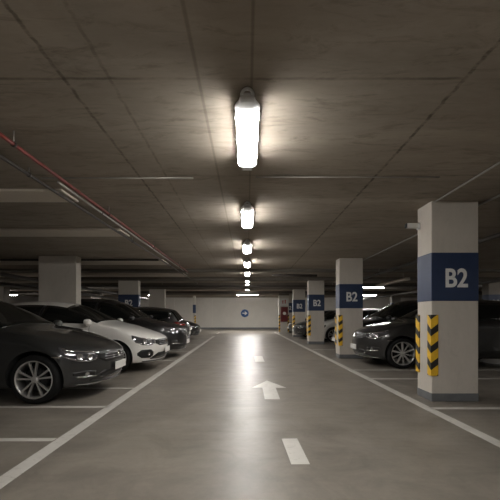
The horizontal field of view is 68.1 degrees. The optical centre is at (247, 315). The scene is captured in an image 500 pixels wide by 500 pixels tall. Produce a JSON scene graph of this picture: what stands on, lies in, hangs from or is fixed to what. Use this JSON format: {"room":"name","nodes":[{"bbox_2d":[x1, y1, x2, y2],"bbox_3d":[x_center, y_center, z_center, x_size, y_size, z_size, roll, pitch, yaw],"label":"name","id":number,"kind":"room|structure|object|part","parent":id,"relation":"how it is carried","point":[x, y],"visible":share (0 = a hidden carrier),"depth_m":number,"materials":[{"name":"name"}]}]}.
{"room":"parking garage","nodes":[
{"label":"parking garage","id":0,"kind":"room"},
{"bbox_2d":[10,295,38,302],"bbox_3d":[-18.100,-0.200,11.000,0.200,2.800,44.000,0,0,0],"label":"wall","id":1,"kind":"structure","parent":0,"point":[19,298],"depth_m":29.62,"materials":[{"name":"concrete"}]},
{"bbox_2d":[81,298,416,326],"bbox_3d":[0.000,-0.200,33.040,36.000,2.800,0.320,0,0,0],"label":"wall","id":2,"kind":"structure","parent":0,"point":[210,312],"depth_m":33.00,"materials":[{"name":"paint"}]},
{"bbox_2d":[200,327,277,328],"bbox_3d":[0.000,1.130,32.870,18.000,0.140,0.020,0,0,0],"label":"baseboard","id":3,"kind":"structure","parent":2,"relation":"attached to","point":[200,327],"depth_m":32.86,"materials":[{"name":"grey paint"}]},
{"bbox_2d":[241,309,248,316],"bbox_3d":[-0.220,-0.200,32.980,0.750,0.750,0.037,0,0,0],"label":"direction sign","id":4,"kind":"object","parent":2,"relation":"attached to","point":[244,313],"visible":1,"depth_m":32.97,"materials":[{"name":"blue metal"}]},
{"bbox_2d":[0,0,499,297],"bbox_3d":[0.000,-1.700,11.000,36.000,0.200,44.000,0,0,0],"label":"ceiling","id":5,"kind":"structure","parent":0,"point":[89,88],"depth_m":3.13,"materials":[{"name":"concrete"}]},
{"bbox_2d":[0,189,78,201],"bbox_3d":[-10.170,-1.585,4.900,15.660,0.030,0.480,0,0,0],"label":"ceiling beam","id":6,"kind":"structure","parent":5,"relation":"attached to","point":[6,195],"depth_m":4.87,"materials":[{"name":"grey concrete"}]},
{"bbox_2d":[0,282,117,299],"bbox_3d":[-9.400,-1.357,8.550,0.172,0.486,38.900,0,0,0],"label":"drain pipe","id":7,"kind":"object","parent":5,"relation":"hanging from","point":[4,284],"visible":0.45,"depth_m":15.99,"materials":[{"name":"metal"}]},
{"bbox_2d":[0,229,129,236],"bbox_3d":[-10.170,-1.585,7.090,15.660,0.030,0.580,0,0,0],"label":"ceiling beam","id":8,"kind":"structure","parent":5,"relation":"attached to","point":[3,232],"depth_m":7.08,"materials":[{"name":"grey concrete"}]},
{"bbox_2d":[0,272,148,299],"bbox_3d":[-7.400,-1.387,8.550,0.132,0.426,38.900,0,0,0],"label":"drain pipe","id":9,"kind":"object","parent":5,"relation":"hanging from","point":[1,273],"visible":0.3,"depth_m":12.69,"materials":[{"name":"metal"}]},
{"bbox_2d":[0,259,168,264],"bbox_3d":[-10.200,-1.570,10.900,15.600,0.060,0.800,0,0,0],"label":"ceiling beam","id":10,"kind":"structure","parent":5,"relation":"attached to","point":[159,262],"depth_m":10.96,"materials":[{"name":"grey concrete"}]},
{"bbox_2d":[0,273,186,276],"bbox_3d":[-10.200,-1.570,14.400,15.600,0.060,0.800,0,0,0],"label":"ceiling beam","id":11,"kind":"structure","parent":5,"relation":"attached to","point":[20,274],"depth_m":14.00,"materials":[{"name":"grey concrete"}]},
{"bbox_2d":[0,130,187,271],"bbox_3d":[-2.020,-1.528,0.850,0.048,0.144,23.500,0,0,0],"label":"pipe","id":12,"kind":"object","parent":5,"relation":"hanging from","point":[13,143],"visible":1,"depth_m":4.08,"materials":[{"name":"metal"}]},
{"bbox_2d":[0,154,197,283],"bbox_3d":[-2.360,-1.548,3.300,0.048,0.104,28.400,0,0,0],"label":"conduit","id":13,"kind":"object","parent":5,"relation":"attached to","point":[28,174],"visible":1,"depth_m":4.81,"materials":[{"name":"metal"}]},
{"bbox_2d":[41,177,192,178],"bbox_3d":[-1.490,-1.575,4.240,1.740,0.020,0.020,0,0,0],"label":"conduit","id":14,"kind":"object","parent":5,"relation":"attached to","point":[41,177],"visible":1,"depth_m":4.23,"materials":[{"name":"metal"}]},
{"bbox_2d":[57,181,187,273],"bbox_3d":[-2.200,-1.565,8.950,0.040,0.070,9.300,0,0,0],"label":"conduit","id":15,"kind":"object","parent":5,"relation":"attached to","point":[58,182],"visible":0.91,"depth_m":5.75,"materials":[{"name":"metal"}]},
{"bbox_2d":[12,283,416,284],"bbox_3d":[0.000,-1.530,18.360,36.000,0.140,0.320,0,0,0],"label":"ceiling beam","id":16,"kind":"structure","parent":5,"relation":"attached to","point":[12,283],"depth_m":18.20,"materials":[{"name":"grey concrete"}]},
{"bbox_2d":[10,287,481,289],"bbox_3d":[0.000,-1.530,20.760,36.000,0.140,0.320,0,0,0],"label":"ceiling beam","id":17,"kind":"structure","parent":5,"relation":"attached to","point":[11,288],"depth_m":20.60,"materials":[{"name":"grey concrete"}]},
{"bbox_2d":[10,291,481,292],"bbox_3d":[0.000,-1.467,22.200,35.000,0.266,0.120,0,0,0],"label":"drain pipe","id":18,"kind":"object","parent":5,"relation":"hanging from","point":[10,291],"visible":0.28,"depth_m":22.16,"materials":[{"name":"metal"}]},
{"bbox_2d":[10,293,481,294],"bbox_3d":[0.000,-1.530,25.960,36.000,0.140,0.320,0,0,0],"label":"ceiling beam","id":19,"kind":"structure","parent":5,"relation":"attached to","point":[10,293],"depth_m":25.80,"materials":[{"name":"grey concrete"}]},
{"bbox_2d":[240,201,253,228],"bbox_3d":[0.000,-1.538,5.780,0.205,0.124,1.272,0,0,0],"label":"tube light","id":20,"kind":"object","parent":5,"relation":"attached to","point":[246,211],"visible":1,"depth_m":5.51,"materials":[{"name":"plastic"}]},
{"bbox_2d":[241,211,252,227],"bbox_3d":[0.000,-1.502,5.780,0.175,0.052,0.990,0,0,0],"label":"diffuser","id":21,"kind":"object","parent":20,"relation":"attached to","point":[247,216],"depth_m":5.70,"materials":[{"name":"white plastic"}]},
{"bbox_2d":[234,87,260,170],"bbox_3d":[0.000,-1.538,3.200,0.205,0.124,1.272,0,0,0],"label":"tube light","id":22,"kind":"object","parent":5,"relation":"attached to","point":[247,109],"visible":1,"depth_m":2.93,"materials":[{"name":"plastic"}]},
{"bbox_2d":[236,112,258,165],"bbox_3d":[0.000,-1.502,3.200,0.175,0.052,0.990,0,0,0],"label":"diffuser","id":23,"kind":"object","parent":22,"relation":"attached to","point":[247,137],"depth_m":3.09,"materials":[{"name":"white plastic"}]},
{"bbox_2d":[243,239,251,253],"bbox_3d":[0.000,-1.538,8.360,0.205,0.124,1.272,0,0,0],"label":"tube light","id":24,"kind":"object","parent":5,"relation":"attached to","point":[247,244],"visible":1,"depth_m":8.04,"materials":[{"name":"plastic"}]},
{"bbox_2d":[243,245,250,253],"bbox_3d":[0.000,-1.502,8.360,0.175,0.052,0.990,0,0,0],"label":"diffuser","id":25,"kind":"object","parent":24,"relation":"attached to","point":[246,248],"depth_m":8.28,"materials":[{"name":"white plastic"}]},
{"bbox_2d":[244,258,250,267],"bbox_3d":[0.000,-1.538,10.940,0.205,0.124,1.272,0,0,0],"label":"tube light","id":26,"kind":"object","parent":5,"relation":"attached to","point":[247,261],"visible":1,"depth_m":10.54,"materials":[{"name":"plastic"}]},
{"bbox_2d":[0,269,499,272],"bbox_3d":[0.000,-1.555,12.860,36.000,0.090,0.320,0,0,0],"label":"ceiling beam","id":27,"kind":"structure","parent":5,"relation":"attached to","point":[1,270],"depth_m":12.71,"materials":[{"name":"grey concrete"}]},
{"bbox_2d":[0,277,499,280],"bbox_3d":[0.000,-1.530,15.610,36.000,0.140,0.320,0,0,0],"label":"ceiling beam","id":28,"kind":"structure","parent":5,"relation":"attached to","point":[1,278],"depth_m":15.45,"materials":[{"name":"grey concrete"}]},
{"bbox_2d":[27,285,481,286],"bbox_3d":[0.000,-1.462,17.400,35.000,0.276,0.100,0,0,0],"label":"drain pipe","id":29,"kind":"object","parent":5,"relation":"hanging from","point":[27,285],"visible":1,"depth_m":17.36,"materials":[{"name":"metal"}]},
{"bbox_2d":[272,273,316,276],"bbox_3d":[1.725,-1.504,13.475,1.657,0.191,0.090,0,0,-5],"label":"drain pipe","id":30,"kind":"object","parent":5,"relation":"hanging from","point":[280,274],"visible":0.91,"depth_m":13.45,"materials":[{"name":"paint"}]},
{"bbox_2d":[256,177,438,177],"bbox_3d":[1.150,-1.585,4.240,2.100,0.014,0.014,0,0,0],"label":"conduit","id":31,"kind":"object","parent":5,"relation":"attached to","point":[256,177],"visible":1,"depth_m":4.24,"materials":[{"name":"grey metal"}]},
{"bbox_2d":[375,277,409,286],"bbox_3d":[5.900,-1.450,15.200,0.180,0.300,3.200,0,0,0],"label":"air duct","id":32,"kind":"object","parent":5,"relation":"hanging from","point":[405,278],"visible":0.94,"depth_m":14.71,"materials":[{"name":"grey metal"}]},
{"bbox_2d":[363,232,499,279],"bbox_3d":[4.450,-1.484,3.150,0.102,0.231,28.100,0,0,0],"label":"drain pipe","id":33,"kind":"object","parent":5,"relation":"hanging from","point":[497,235],"visible":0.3,"depth_m":10.04,"materials":[{"name":"metal"}]},
{"bbox_2d":[363,278,499,299],"bbox_3d":[8.400,-1.352,8.550,0.152,0.496,38.900,0,0,0],"label":"drain pipe","id":34,"kind":"object","parent":5,"relation":"hanging from","point":[496,280],"visible":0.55,"depth_m":19.07,"materials":[{"name":"metal"}]},
{"bbox_2d":[363,194,499,260],"bbox_3d":[3.310,-1.575,0.050,0.028,0.028,21.900,0,0,0],"label":"conduit","id":35,"kind":"object","parent":5,"relation":"attached to","point":[497,196],"visible":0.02,"depth_m":7.50,"materials":[{"name":"grey metal"}]},
{"bbox_2d":[435,161,499,201],"bbox_3d":[2.600,-1.575,-2.900,0.022,0.022,16.000,0,0,0],"label":"conduit","id":36,"kind":"object","parent":5,"relation":"attached to","point":[498,163],"visible":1,"depth_m":4.30,"materials":[{"name":"metal"}]},
{"bbox_2d":[0,329,499,499],"bbox_3d":[0.000,1.298,11.000,36.000,0.203,44.000,0,0,0],"label":"floor","id":37,"kind":"structure","parent":0,"point":[231,414],"depth_m":3.73,"materials":[{"name":"concrete"}]},
{"bbox_2d":[0,281,9,302],"bbox_3d":[-10.550,-0.200,15.695,0.708,2.800,0.438,0,0,0],"label":"pillar","id":38,"kind":"structure","parent":37,"relation":"on","point":[4,291],"depth_m":15.61,"materials":[{"name":"concrete"}]},
{"bbox_2d":[39,256,80,303],"bbox_3d":[-5.085,-0.200,10.050,1.018,2.800,0.308,0,0,0],"label":"pillar","id":39,"kind":"structure","parent":37,"relation":"on","point":[59,276],"depth_m":9.90,"materials":[{"name":"concrete"}]},
{"bbox_2d":[0,301,125,403],"bbox_3d":[-4.401,0.448,5.860,4.804,1.505,2.188,0,0,0],"label":"parked car","id":40,"kind":"object","parent":37,"relation":"on","point":[36,352],"visible":1,"depth_m":5.10,"materials":[{"name":"paint"}]},
{"bbox_2d":[53,320,62,324],"bbox_3d":[-3.497,0.148,6.816,0.102,0.140,0.275,0,0,0],"label":"mirror","id":41,"kind":"object","parent":40,"relation":"attached to","point":[59,322],"depth_m":6.78,"materials":[{"name":"paint"}]},
{"bbox_2d":[73,370,95,376],"bbox_3d":[-2.288,0.823,5.206,0.238,0.098,0.268,0,0,0],"label":"fog light","id":42,"kind":"object","parent":40,"relation":"on","point":[76,373],"depth_m":5.18,"materials":[{"name":"black plastic"}]},
{"bbox_2d":[98,347,123,360],"bbox_3d":[-2.090,0.600,5.860,0.160,0.141,1.018,0,0,0],"label":"grille","id":43,"kind":"object","parent":40,"relation":"attached to","point":[114,353],"depth_m":5.60,"materials":[{"name":"silver metal"}]},
{"bbox_3d":[-2.005,0.760,5.860,0.012,0.116,0.460,0,0,0],"label":"license plate","id":44,"kind":"part","parent":40,"relation":"part of","materials":[{"name":"white metal"}]},
{"bbox_2d":[10,301,169,371],"bbox_3d":[-4.031,0.438,8.500,4.404,1.525,2.160,0,0,0],"label":"parked car","id":45,"kind":"object","parent":37,"relation":"on","point":[140,344],"visible":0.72,"depth_m":7.83,"materials":[{"name":"white paint"}]},
{"bbox_3d":[-4.340,-0.033,7.816,0.090,0.378,0.313,0,0,0],"label":"door post trim","id":46,"kind":"part","parent":45,"relation":"part of","materials":[{"name":"black plastic"}]},
{"bbox_2d":[83,319,91,325],"bbox_3d":[-3.247,0.136,7.558,0.102,0.140,0.275,0,0,0],"label":"mirror","id":47,"kind":"object","parent":45,"relation":"attached to","point":[87,322],"depth_m":7.47,"materials":[{"name":"white paint"}]},
{"bbox_2d":[137,349,153,357],"bbox_3d":[-2.154,0.808,7.821,0.284,0.186,0.291,0,0,0],"label":"fog light","id":48,"kind":"object","parent":45,"relation":"attached to","point":[141,353],"depth_m":7.80,"materials":[{"name":"black plastic"}]},
{"bbox_2d":[155,337,167,344],"bbox_3d":[-1.925,0.580,8.500,0.164,0.142,1.012,0,0,0],"label":"grille","id":49,"kind":"object","parent":45,"relation":"attached to","point":[158,340],"depth_m":8.19,"materials":[{"name":"silver metal"}]},
{"bbox_2d":[91,293,102,298],"bbox_3d":[-10.550,-0.200,26.015,0.708,2.800,0.438,0,0,0],"label":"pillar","id":50,"kind":"structure","parent":37,"relation":"on","point":[93,293],"depth_m":25.80,"materials":[{"name":"concrete"}]},
{"bbox_2d":[118,281,140,306],"bbox_3d":[-4.980,-0.200,15.637,0.848,2.800,0.334,0,0,0],"label":"pillar","id":51,"kind":"structure","parent":37,"relation":"on","point":[128,291],"depth_m":15.48,"materials":[{"name":"concrete"}]},
{"bbox_2d":[81,299,188,351],"bbox_3d":[-4.071,0.350,11.100,4.604,1.700,2.235,0,0,0],"label":"parked car","id":52,"kind":"object","parent":37,"relation":"on","point":[176,334],"visible":0.35,"depth_m":10.45,"materials":[{"name":"black paint"}]},
{"bbox_2d":[179,328,186,333],"bbox_3d":[-1.890,0.461,11.100,0.157,0.144,0.998,0,0,0],"label":"grille","id":53,"kind":"object","parent":52,"relation":"attached to","point":[181,330],"depth_m":10.77,"materials":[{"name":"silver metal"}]},
{"bbox_2d":[149,289,165,307],"bbox_3d":[-5.035,-0.200,20.790,0.878,2.800,0.308,0,0,0],"label":"pillar","id":54,"kind":"structure","parent":37,"relation":"on","point":[157,297],"depth_m":20.64,"materials":[{"name":"concrete"}]},
{"bbox_2d":[134,307,191,338],"bbox_3d":[-4.299,0.438,13.750,4.404,1.525,2.160,0,0,0],"label":"parked car","id":55,"kind":"object","parent":37,"relation":"on","point":[166,314],"visible":0.19,"depth_m":13.16,"materials":[{"name":"grey paint"}]},
{"bbox_2d":[185,320,200,335],"bbox_3d":[-4.791,0.448,18.900,4.804,1.505,2.188,0,0,0],"label":"parked car","id":56,"kind":"object","parent":37,"relation":"on","point":[196,329],"visible":0.21,"depth_m":18.41,"materials":[{"name":"black paint"}]},
{"bbox_2d":[193,296,195,322],"bbox_3d":[-4.303,-0.200,30.143,0.242,2.800,0.322,0,0,0],"label":"pillar","id":57,"kind":"structure","parent":37,"relation":"on","point":[194,297],"depth_m":30.00,"materials":[{"name":"concrete"}]},
{"bbox_2d":[278,293,288,332],"bbox_3d":[2.470,-0.200,25.200,0.720,2.800,0.440,0,0,0],"label":"pillar","id":58,"kind":"structure","parent":37,"relation":"on","point":[282,326],"depth_m":25.00,"materials":[{"name":"paint"}]},
{"bbox_2d":[280,298,287,305],"bbox_3d":[2.490,-0.910,24.990,0.580,0.500,0.020,0,0,0],"label":"fire sign","id":59,"kind":"object","parent":58,"relation":"attached to","point":[283,301],"visible":1,"depth_m":24.99,"materials":[{"name":"plastic"}]},
{"bbox_2d":[281,307,287,321],"bbox_3d":[2.490,-0.080,24.883,0.480,1.000,0.235,0,0,0],"label":"fire extinguisher cabinet","id":60,"kind":"object","parent":58,"relation":"attached to","point":[284,310],"visible":1,"depth_m":24.78,"materials":[{"name":"red metal"}]},
{"bbox_2d":[289,294,291,332],"bbox_3d":[2.890,-0.200,26.015,0.677,2.800,0.466,0,0,0],"label":"pillar","id":61,"kind":"structure","parent":37,"relation":"on","point":[290,295],"depth_m":25.80,"materials":[{"name":"concrete"}]},
{"bbox_2d":[292,289,304,336],"bbox_3d":[2.890,-0.200,20.855,0.677,2.800,0.466,0,0,0],"label":"pillar","id":62,"kind":"structure","parent":37,"relation":"on","point":[298,295],"depth_m":20.64,"materials":[{"name":"concrete"}]},
{"bbox_2d":[288,310,332,330],"bbox_3d":[4.771,0.438,23.400,4.404,1.525,2.160,0,0,0],"label":"parked car","id":63,"kind":"object","parent":37,"relation":"on","point":[290,323],"visible":0.12,"depth_m":22.98,"materials":[{"name":"black paint"}]},
{"bbox_2d":[292,310,335,336],"bbox_3d":[4.791,0.448,19.450,4.804,1.505,2.188,0,0,0],"label":"parked car","id":64,"kind":"object","parent":37,"relation":"on","point":[300,328],"visible":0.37,"depth_m":18.80,"materials":[{"name":"black paint"}]},
{"bbox_2d":[307,281,323,343],"bbox_3d":[2.890,-0.200,15.695,0.677,2.800,0.466,0,0,0],"label":"pillar","id":65,"kind":"structure","parent":37,"relation":"on","point":[315,289],"depth_m":15.48,"materials":[{"name":"concrete"}]},
{"bbox_2d":[335,258,362,358],"bbox_3d":[2.890,-0.200,10.535,0.677,2.800,0.466,0,0,0],"label":"pillar","id":66,"kind":"structure","parent":37,"relation":"on","point":[349,271],"depth_m":10.32,"materials":[{"name":"concrete"}]},
{"bbox_2d":[324,309,380,342],"bbox_3d":[5.121,0.438,17.250,4.404,1.525,2.160,0,0,0],"label":"parked car","id":67,"kind":"object","parent":37,"relation":"on","point":[329,325],"visible":0.11,"depth_m":16.48,"materials":[{"name":"white paint"}]},
{"bbox_2d":[332,300,417,345],"bbox_3d":[5.071,0.350,11.850,4.604,1.700,2.235,0,0,0],"label":"parked car","id":68,"kind":"object","parent":37,"relation":"on","point":[398,309],"visible":0.12,"depth_m":11.24,"materials":[{"name":"black paint"}]},
{"bbox_2d":[390,295,400,304],"bbox_3d":[10.400,-0.200,26.012,0.608,2.800,0.444,0,0,0],"label":"pillar","id":69,"kind":"structure","parent":37,"relation":"on","point":[393,299],"depth_m":25.80,"materials":[{"name":"concrete"}]},
{"bbox_2d":[350,299,499,368],"bbox_3d":[4.880,0.400,9.200,4.504,1.600,2.187,0,0,0],"label":"parked car","id":70,"kind":"object","parent":37,"relation":"on","point":[393,339],"visible":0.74,"depth_m":8.38,"materials":[{"name":"grey paint"}]},
{"bbox_2d":[353,332,366,338],"bbox_3d":[2.744,0.491,9.200,0.163,0.143,1.000,0,0,0],"label":"grille","id":71,"kind":"object","parent":70,"relation":"attached to","point":[356,335],"depth_m":8.92,"materials":[{"name":"silver metal"}]},
{"bbox_2d":[367,347,379,349],"bbox_3d":[2.913,0.768,8.541,0.238,0.097,0.266,0,0,0],"label":"fog light","id":72,"kind":"object","parent":70,"relation":"on","point":[368,348],"depth_m":8.52,"materials":[{"name":"black plastic"}]},
{"bbox_2d":[416,201,478,400],"bbox_3d":[2.890,-0.200,5.375,0.677,2.800,0.466,0,0,0],"label":"pillar","id":73,"kind":"structure","parent":37,"relation":"on","point":[448,255],"depth_m":5.16,"materials":[{"name":"concrete"}]},
{"bbox_2d":[405,223,419,229],"bbox_3d":[2.467,-1.330,5.530,0.205,0.100,0.070,0,0,0],"label":"security camera","id":74,"kind":"object","parent":73,"relation":"attached to","point":[416,226],"visible":1,"depth_m":5.50,"materials":[{"name":"plastic"}]},
{"bbox_2d":[482,282,499,300],"bbox_3d":[10.400,-0.200,15.692,0.608,2.800,0.444,0,0,0],"label":"pillar","id":75,"kind":"structure","parent":37,"relation":"on","point":[491,291],"depth_m":15.48,"materials":[{"name":"concrete"}]}
]}

